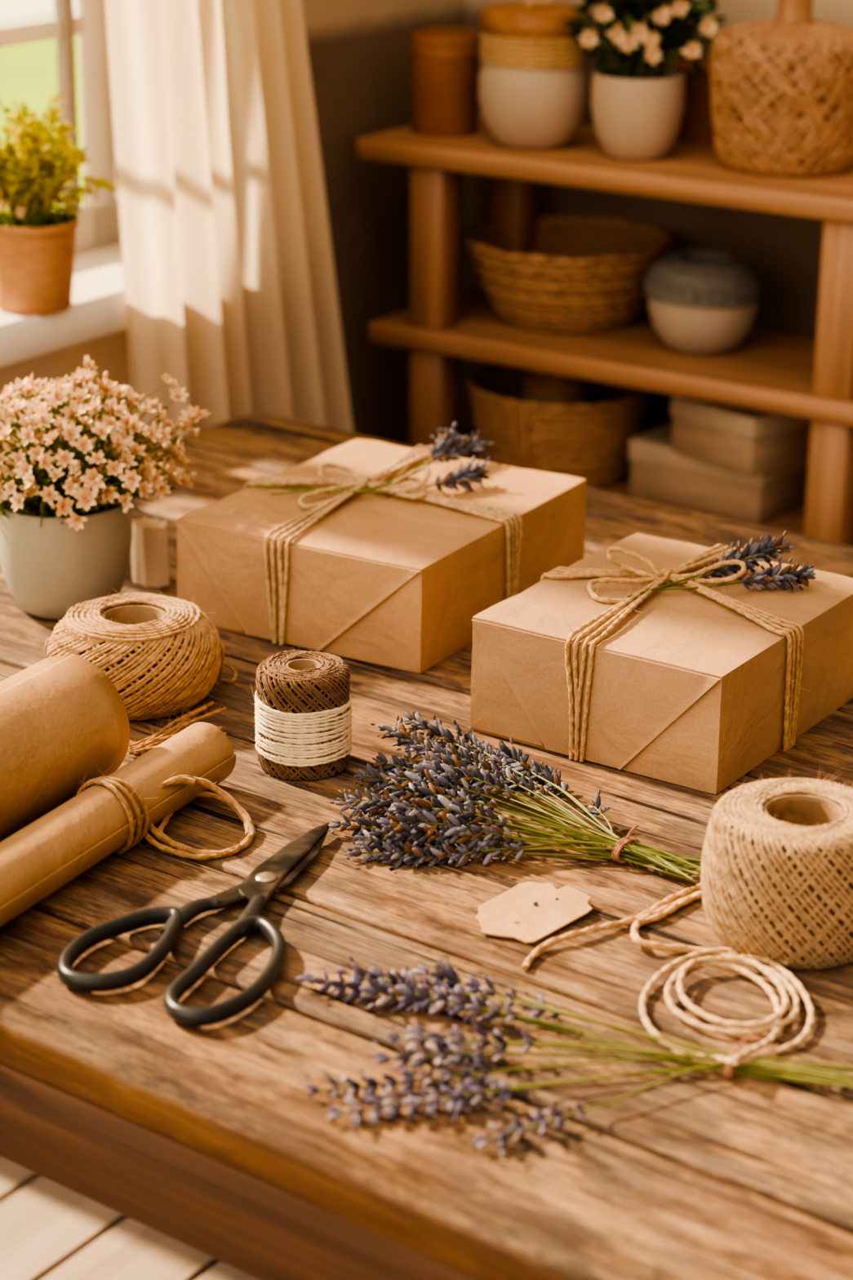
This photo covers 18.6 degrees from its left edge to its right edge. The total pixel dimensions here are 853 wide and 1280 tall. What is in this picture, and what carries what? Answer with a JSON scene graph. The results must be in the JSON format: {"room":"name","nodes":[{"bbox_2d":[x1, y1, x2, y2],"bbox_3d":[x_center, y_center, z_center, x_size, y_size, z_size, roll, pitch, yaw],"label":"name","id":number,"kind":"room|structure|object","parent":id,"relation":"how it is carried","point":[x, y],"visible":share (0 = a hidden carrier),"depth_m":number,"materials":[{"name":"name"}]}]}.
{"room":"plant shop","nodes":[
{"label":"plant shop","id":0,"kind":"room"},
{"bbox_2d":[0,1155,258,1279],"bbox_3d":[-0.121,1.227,1.348,6.204,0.030,5.350,14,24,31],"label":"floor","id":1,"kind":"structure","parent":0,"point":[49,1230],"depth_m":2.81,"materials":[{"name":"beige wood"}]},
{"bbox_2d":[0,411,852,1279],"bbox_3d":[0.179,0.450,2.256,1.913,0.787,1.244,16,25,34],"label":"wooden table","id":2,"kind":"object","parent":1,"relation":"on","point":[211,1139],"depth_m":1.72,"materials":[{"name":"brown wood"}]},
{"bbox_2d":[0,653,129,840],"bbox_3d":[-0.402,0.138,1.871,0.108,0.110,0.501,12,23,27],"label":"paper roll","id":3,"kind":"object","parent":2,"relation":"on","point":[63,720],"visible":0.94,"depth_m":1.99,"materials":[{"name":"brown paper"}]},
{"bbox_2d":[0,354,211,619],"bbox_3d":[-0.330,-0.142,2.438,0.243,0.236,0.197,4,21,8],"label":"flower pot","id":4,"kind":"object","parent":2,"relation":"on","point":[66,525],"visible":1,"depth_m":2.40,"materials":[{"name":"white ceramic"}]},
{"bbox_2d":[0,721,260,927],"bbox_3d":[-0.303,0.185,1.820,0.129,0.060,0.622,13,24,29],"label":"paper roll","id":5,"kind":"object","parent":2,"relation":"on","point":[115,813],"visible":1,"depth_m":1.95,"materials":[{"name":"brown paper"}]},
{"bbox_2d":[42,588,237,720],"bbox_3d":[-0.253,0.006,2.254,0.175,0.090,0.163,1,21,0],"label":"twine ball","id":6,"kind":"object","parent":2,"relation":"on","point":[162,655],"visible":0.89,"depth_m":2.21,"materials":[{"name":"fabric"}]},
{"bbox_2d":[130,516,169,587],"bbox_3d":[-0.270,-0.086,2.537,0.039,0.062,0.035,1,21,0],"label":"candle","id":7,"kind":"object","parent":2,"relation":"on","point":[149,559],"visible":0.98,"depth_m":2.53,"materials":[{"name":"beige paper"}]},
{"bbox_2d":[128,698,226,756],"bbox_3d":[-0.200,0.069,2.177,0.064,0.027,0.132,13,24,30],"label":"frayed jute","id":8,"kind":"object","parent":2,"relation":"on","point":[142,746],"visible":0.84,"depth_m":2.17,"materials":[{"name":"beige wicker"}]},
{"bbox_2d":[57,822,329,1026],"bbox_3d":[-0.126,0.194,1.863,0.153,0.013,0.309,13,24,29],"label":"scissors","id":9,"kind":"object","parent":2,"relation":"on","point":[279,870],"visible":1,"depth_m":1.82,"materials":[{"name":"metal"}]},
{"bbox_2d":[248,644,363,783],"bbox_3d":[-0.099,0.055,2.115,0.092,0.098,0.092,-9,23,-23],"label":"spool","id":10,"kind":"object","parent":2,"relation":"on","point":[303,700],"visible":1,"depth_m":2.09,"materials":[{"name":"brown fabric"}]},
{"bbox_2d":[174,439,586,673],"bbox_3d":[-0.035,-0.104,2.491,0.299,0.131,0.351,12,24,28],"label":"gift box","id":11,"kind":"object","parent":2,"relation":"on","point":[398,578],"visible":0.95,"depth_m":2.40,"materials":[{"name":"paper"}]},
{"bbox_2d":[271,421,466,495],"bbox_3d":[-0.043,-0.172,2.504,0.230,0.037,0.055,-16,26,-38],"label":"sprig","id":12,"kind":"object","parent":11,"relation":"on","point":[442,444],"visible":1,"depth_m":2.54,"materials":[{"name":"purple plant"}]},
{"bbox_2d":[256,455,490,494],"bbox_3d":[-0.048,-0.157,2.486,0.227,0.032,0.047,-3,21,-10],"label":"sprig","id":13,"kind":"object","parent":11,"relation":"on","point":[461,477],"visible":1,"depth_m":2.49,"materials":[{"name":"purple plant"}]},
{"bbox_2d":[265,430,494,490],"bbox_3d":[-0.035,-0.170,2.517,0.248,0.029,0.060,-13,24,-31],"label":"sprig","id":14,"kind":"object","parent":11,"relation":"on","point":[474,444],"visible":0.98,"depth_m":2.57,"materials":[{"name":"purple plant"}]},
{"bbox_2d":[328,711,702,882],"bbox_3d":[0.079,0.105,2.047,0.295,0.057,0.269,4,21,9],"label":"bunch","id":15,"kind":"object","parent":2,"relation":"on","point":[441,775],"visible":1,"depth_m":1.99,"materials":[{"name":"purple plant"}]},
{"bbox_2d":[475,881,591,943],"bbox_3d":[0.074,0.195,1.876,0.068,0.005,0.095,18,27,38],"label":"tag","id":16,"kind":"object","parent":2,"relation":"on","point":[528,912],"visible":1,"depth_m":1.88,"materials":[{"name":"brown paper"}]},
{"bbox_2d":[295,955,852,1156],"bbox_3d":[0.110,0.260,1.675,0.397,0.030,0.226,1,21,0],"label":"bunch","id":17,"kind":"object","parent":2,"relation":"on","point":[456,1101],"visible":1,"depth_m":1.66,"materials":[{"name":"purple plant"}]},
{"bbox_2d":[514,867,739,970],"bbox_3d":[0.141,0.198,1.865,0.160,0.012,0.147,1,21,0],"label":"strand","id":18,"kind":"object","parent":2,"relation":"on","point":[665,907],"visible":0.88,"depth_m":1.85,"materials":[{"name":"fabric"}]},
{"bbox_2d":[470,533,852,794],"bbox_3d":[0.214,-0.002,2.226,0.271,0.134,0.308,11,23,26],"label":"gift box","id":19,"kind":"object","parent":2,"relation":"on","point":[694,688],"visible":0.98,"depth_m":2.15,"materials":[{"name":"paper"}]},
{"bbox_2d":[638,540,752,590],"bbox_3d":[0.238,-0.060,2.236,0.126,0.029,0.026,-15,26,-35],"label":"sprig","id":20,"kind":"object","parent":19,"relation":"on","point":[717,573],"visible":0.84,"depth_m":2.25,"materials":[{"name":"purple plant"}]},
{"bbox_2d":[626,530,795,597],"bbox_3d":[0.240,-0.068,2.234,0.169,0.038,0.030,-9,23,-24],"label":"sprig","id":21,"kind":"object","parent":19,"relation":"on","point":[758,552],"visible":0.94,"depth_m":2.25,"materials":[{"name":"purple plant"}]},
{"bbox_2d":[661,556,816,591],"bbox_3d":[0.267,-0.056,2.224,0.134,0.029,0.030,1,21,0],"label":"sprig","id":22,"kind":"object","parent":19,"relation":"on","point":[802,576],"visible":1,"depth_m":2.22,"materials":[{"name":"purple plant"}]},
{"bbox_2d":[692,764,852,977],"bbox_3d":[0.265,0.155,1.835,0.149,0.116,0.149,-4,21,-12],"label":"roll","id":23,"kind":"object","parent":2,"relation":"on","point":[776,868],"visible":1,"depth_m":1.79,"materials":[{"name":"beige fabric"}]},
{"bbox_2d":[356,112,852,546],"bbox_3d":[0.723,-0.050,3.274,1.796,1.013,0.270,14,24,31],"label":"shelving unit","id":24,"kind":"object","parent":1,"relation":"on","point":[812,380],"visible":0.24,"depth_m":3.36,"materials":[{"name":"brown wood"}]},
{"bbox_2d":[410,27,479,136],"bbox_3d":[0.025,-0.748,3.483,0.093,0.132,0.093,1,21,0],"label":"wooden canister","id":25,"kind":"object","parent":24,"relation":"on","point":[445,60],"visible":1,"depth_m":3.45,"materials":[{"name":"brown wood"}]},
{"bbox_2d":[477,0,591,149],"bbox_3d":[0.141,-0.739,3.388,0.148,0.185,0.148,1,21,0],"label":"lidded jar","id":26,"kind":"object","parent":24,"relation":"on","point":[535,77],"visible":0.89,"depth_m":3.33,"materials":[{"name":"beige ceramic"}]},
{"bbox_2d":[466,364,652,488],"bbox_3d":[0.183,-0.295,3.579,0.255,0.130,0.255,2,21,4],"label":"basket","id":27,"kind":"object","parent":24,"relation":"on","point":[589,442],"visible":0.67,"depth_m":3.49,"materials":[{"name":"brown wicker"}]},
{"bbox_2d":[520,369,590,404],"bbox_3d":[0.177,-0.329,3.582,0.096,0.174,0.096,1,21,0],"label":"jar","id":28,"kind":"object","parent":27,"relation":"in","point":[539,387],"visible":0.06,"depth_m":3.54,"materials":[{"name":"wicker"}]},
{"bbox_2d":[465,213,674,333],"bbox_3d":[0.194,-0.495,3.544,0.285,0.117,0.284,1,21,0],"label":"basket bowl","id":29,"kind":"object","parent":24,"relation":"on","point":[582,273],"visible":0.97,"depth_m":3.47,"materials":[{"name":"brown wicker"}]},
{"bbox_2d":[564,0,726,160],"bbox_3d":[0.279,-0.752,3.320,0.213,0.260,0.164,1,21,0],"label":"shelf plant","id":30,"kind":"object","parent":24,"relation":"on","point":[637,111],"visible":0.98,"depth_m":3.28,"materials":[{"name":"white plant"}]},
{"bbox_2d":[672,60,715,145],"bbox_3d":[0.368,-0.710,3.438,0.089,0.099,0.089,1,21,0],"label":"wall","id":31,"kind":"structure","parent":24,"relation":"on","point":[695,128],"depth_m":3.41,"materials":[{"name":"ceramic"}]},
{"bbox_2d":[644,248,764,355],"bbox_3d":[0.361,-0.440,3.394,0.154,0.120,0.154,1,21,0],"label":"jar","id":32,"kind":"object","parent":24,"relation":"on","point":[701,301],"visible":1,"depth_m":3.34,"materials":[{"name":"ceramic"}]},
{"bbox_2d":[627,421,808,524],"bbox_3d":[0.393,-0.228,3.470,0.207,0.080,0.141,15,25,34],"label":"storage box","id":33,"kind":"object","parent":24,"relation":"on","point":[659,473],"visible":0.6,"depth_m":3.42,"materials":[{"name":"cardboard"}]},
{"bbox_2d":[670,395,810,474],"bbox_3d":[0.410,-0.278,3.380,0.121,0.074,0.150,-16,26,-37],"label":"storage box","id":34,"kind":"object","parent":33,"relation":"on","point":[746,440],"visible":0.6,"depth_m":3.33,"materials":[{"name":"cardboard"}]},
{"bbox_2d":[709,0,852,177],"bbox_3d":[0.456,-0.702,3.249,0.204,0.222,0.204,-19,28,-42],"label":"woven vase","id":35,"kind":"object","parent":24,"relation":"on","point":[781,88],"visible":1,"depth_m":3.18,"materials":[{"name":"wicker"}]},
{"bbox_2d":[114,0,465,445],"bbox_3d":[-0.910,-0.722,2.340,0.160,2.900,3.250,14,24,31],"label":"wall","id":36,"kind":"structure","parent":0,"point":[359,53],"depth_m":3.57,"materials":[{"name":"paint"}]},
{"bbox_2d":[0,0,120,253],"bbox_3d":[-0.499,-0.970,2.909,0.020,1.131,0.516,14,24,31],"label":"window","id":37,"kind":"structure","parent":36,"relation":"in","point":[99,223],"depth_m":3.17,"materials":[{"name":"white paint"}]},
{"bbox_2d":[0,241,127,367],"bbox_3d":[-0.437,-0.408,3.091,0.220,0.047,0.606,14,24,31],"label":"windowsill","id":38,"kind":"structure","parent":36,"relation":"attached to","point":[97,308],"depth_m":2.98,"materials":[{"name":"white paint"}]},
{"bbox_2d":[0,89,122,315],"bbox_3d":[-0.435,-0.491,2.900,0.194,0.243,0.113,1,21,0],"label":"plant","id":39,"kind":"object","parent":38,"relation":"on","point":[37,241],"visible":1,"depth_m":2.88,"materials":[{"name":"yellow plant"}]},
{"bbox_2d":[0,328,134,465],"bbox_3d":[-0.507,0.003,3.275,0.160,0.889,0.516,14,24,31],"label":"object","id":40,"kind":"structure","parent":36,"relation":"attached to","point":[109,353],"depth_m":3.13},
{"bbox_2d":[104,0,353,446],"bbox_3d":[-0.647,-0.504,2.542,0.178,2.294,2.730,14,24,31],"label":"curtain","id":41,"kind":"object","parent":36,"relation":"hanging from","point":[230,289],"visible":0.41,"depth_m":3.07,"materials":[{"name":"beige fabric"}]},
{"bbox_2d":[459,0,852,431],"bbox_3d":[1.450,-0.870,2.793,3.560,2.900,0.160,14,24,31],"label":"wall","id":42,"kind":"structure","parent":0,"point":[786,251],"depth_m":3.55,"materials":[{"name":"paint"}]},
{"label":"outside","id":43,"kind":"structure","parent":0,"visible":0},
{"bbox_2d":[0,35,84,211],"bbox_3d":[-14.315,-6.495,22.069,61.658,0.001,61.426,1,21,0],"label":"window pane","id":44,"kind":"structure","parent":43,"point":[28,71],"depth_m":12.15,"materials":[{"name":"glass"}]},
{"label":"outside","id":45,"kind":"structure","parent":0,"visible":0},
{"bbox_2d":[0,0,77,27],"bbox_3d":[-6.647,-1.653,9.439,2.150,0.015,30.000,14,24,31],"label":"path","id":46,"kind":"structure","parent":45,"point":[12,12],"depth_m":14.34,"materials":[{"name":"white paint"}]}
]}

